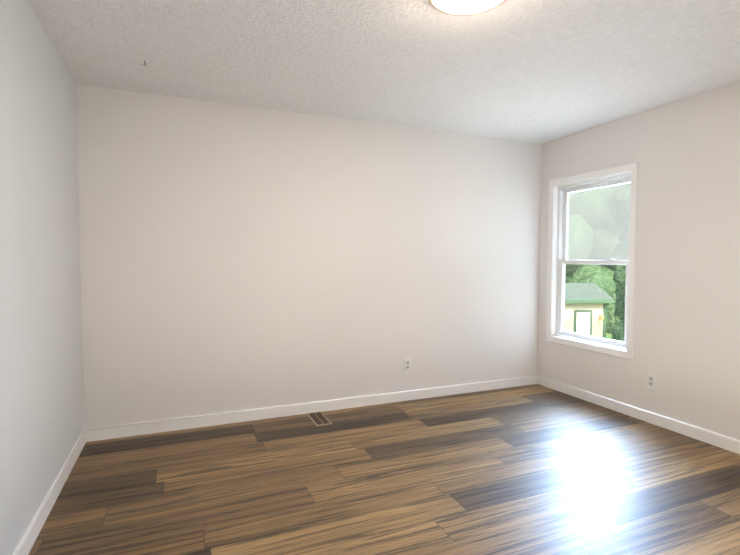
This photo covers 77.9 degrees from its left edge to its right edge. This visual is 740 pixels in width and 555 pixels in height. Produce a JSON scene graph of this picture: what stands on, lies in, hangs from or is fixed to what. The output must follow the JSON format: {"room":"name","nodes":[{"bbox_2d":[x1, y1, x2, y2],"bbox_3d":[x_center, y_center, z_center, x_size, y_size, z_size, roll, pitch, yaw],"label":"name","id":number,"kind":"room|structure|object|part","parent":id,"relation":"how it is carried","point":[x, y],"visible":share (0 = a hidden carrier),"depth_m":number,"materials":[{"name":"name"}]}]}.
{"room":"empty bedroom","nodes":[
{"label":"empty bedroom","id":0,"kind":"room"},
{"bbox_2d":[0,0,83,554],"bbox_3d":[-1.253,-0.003,1.194,0.140,2.440,4.407,-1,2,-23],"label":"wall","id":1,"kind":"structure","parent":0,"point":[41,403],"depth_m":2.15,"materials":[{"name":"paint"}]},
{"bbox_2d":[13,430,85,554],"bbox_3d":[-1.183,1.171,1.263,0.014,0.088,4.113,-1,2,-23],"label":"baseboard","id":2,"kind":"structure","parent":1,"relation":"attached to","point":[28,539],"depth_m":2.28,"materials":[{"name":"white wood"}]},
{"bbox_2d":[77,84,541,428],"bbox_3d":[-0.151,-0.107,3.959,4.016,2.440,0.140,-1,2,-23],"label":"wall","id":3,"kind":"structure","parent":0,"point":[233,257],"depth_m":3.67,"materials":[{"name":"paint"}]},
{"bbox_2d":[84,375,537,441],"bbox_3d":[-0.125,1.071,3.933,4.016,0.088,0.014,-1,2,-23],"label":"baseboard","id":4,"kind":"structure","parent":3,"relation":"attached to","point":[133,429],"depth_m":3.71,"materials":[{"name":"white wood"}]},
{"bbox_2d":[404,358,410,370],"bbox_3d":[0.338,0.787,4.118,0.070,0.115,0.008,-1,2,-23],"label":"electrical outlet","id":5,"kind":"object","parent":3,"relation":"attached to","point":[407,364],"visible":1,"depth_m":4.12,"materials":[{"name":"white plastic"}]},
{"bbox_2d":[27,0,739,143],"bbox_3d":[0.671,-1.307,1.940,4.296,0.120,4.407,-1,2,-23],"label":"ceiling","id":6,"kind":"structure","parent":0,"point":[538,71],"depth_m":2.64,"materials":[{"name":"white paint"}]},
{"bbox_2d":[429,0,505,15],"bbox_3d":[0.432,-1.228,1.976,0.364,0.042,0.364,-1,2,-23],"label":"flush-mount light","id":7,"kind":"object","parent":6,"relation":"attached to","point":[462,7],"visible":0.98,"depth_m":2.05,"materials":[{"name":"white glass"}]},
{"bbox_2d":[28,384,739,554],"bbox_3d":[0.662,1.251,2.039,4.296,0.120,4.407,-1,2,-23],"label":"floor","id":8,"kind":"structure","parent":0,"point":[535,469],"depth_m":2.56,"materials":[{"name":"brown wood"}]},
{"bbox_2d":[306,412,331,425],"bbox_3d":[-0.407,1.123,3.643,0.128,0.005,0.305,-1,2,-23],"label":"floor vent","id":9,"kind":"object","parent":8,"relation":"in","point":[318,418],"visible":1,"depth_m":3.64,"materials":[{"name":"beige metal"}]},
{"bbox_2d":[538,81,739,439],"bbox_3d":[2.586,-0.053,2.786,0.140,2.440,4.407,-1,2,-23],"label":"wall","id":10,"kind":"structure","parent":0,"point":[684,153],"depth_m":3.38,"materials":[{"name":"paint"}]},
{"bbox_2d":[546,162,637,359],"bbox_3d":[2.015,-0.145,4.139,0.157,1.592,0.947,-1,2,-23],"label":"window unit","id":11,"kind":"structure","parent":10,"relation":"in","point":[560,189],"depth_m":4.17,"materials":[{"name":"white"}]},
{"bbox_3d":[2.018,0.208,4.155,0.034,0.731,0.772,-1,2,-23],"label":"sash","id":12,"kind":"part","parent":11,"relation":"part of","materials":[{"name":"white plastic"}]},
{"bbox_3d":[2.017,0.206,4.154,0.004,0.663,0.692,-1,2,-23],"label":"glass","id":13,"kind":"part","parent":11,"relation":"part of","materials":[{"name":"clear glass"}]},
{"bbox_3d":[2.058,-0.485,4.143,0.034,0.736,0.772,-1,2,-23],"label":"sash","id":14,"kind":"part","parent":11,"relation":"part of","materials":[{"name":"white plastic"}]},
{"bbox_3d":[2.057,-0.481,4.143,0.004,0.664,0.692,-1,2,-23],"label":"glass","id":15,"kind":"part","parent":11,"relation":"part of","materials":[{"name":"glass"}]},
{"bbox_2d":[538,375,739,453],"bbox_3d":[2.514,1.124,2.795,0.014,0.088,4.113,-1,2,-23],"label":"baseboard","id":16,"kind":"structure","parent":10,"relation":"attached to","point":[708,436],"depth_m":3.57,"materials":[{"name":"white wood"}]},
{"bbox_2d":[647,373,655,389],"bbox_3d":[2.193,0.809,3.568,0.008,0.115,0.070,-1,2,-23],"label":"electrical outlet","id":17,"kind":"object","parent":10,"relation":"attached to","point":[651,381],"visible":1,"depth_m":3.56,"materials":[{"name":"white plastic"}]},
{"label":"outside","id":18,"kind":"structure","parent":0,"visible":0},
{"bbox_2d":[606,333,611,338],"bbox_3d":[33.732,2.731,41.133,84.984,0.300,110.000,-1,2,-23],"label":"ground","id":19,"kind":"structure","parent":18,"point":[608,336],"depth_m":24.50,"materials":[{"name":"green plant"}]},
{"bbox_2d":[564,283,614,337],"bbox_3d":[9.047,1.822,22.593,4.300,3.100,3.130,0,2,-7],"label":"shed","id":20,"kind":"object","parent":19,"relation":"on","point":[585,299],"depth_m":21.43,"materials":[{"name":"beige wood"}]},
{"bbox_3d":[9.974,2.521,21.420,0.690,1.800,0.040,0,2,-7],"label":"door","id":21,"kind":"part","parent":20,"relation":"part of","materials":[{"name":"white wood"}]},
{"bbox_3d":[9.214,2.200,21.252,4.300,2.450,0.400,0,2,-7],"label":"trim","id":22,"kind":"part","parent":20,"relation":"part of","materials":[{"name":"green"}]},
{"bbox_2d":[565,183,630,341],"bbox_3d":[16.604,-6.621,31.867,31.447,22.326,30.764,-1,2,-23],"label":"foliage","id":23,"kind":"object","parent":19,"relation":"on","point":[620,271],"depth_m":27.29,"materials":[{"name":"green plant"}]}
]}

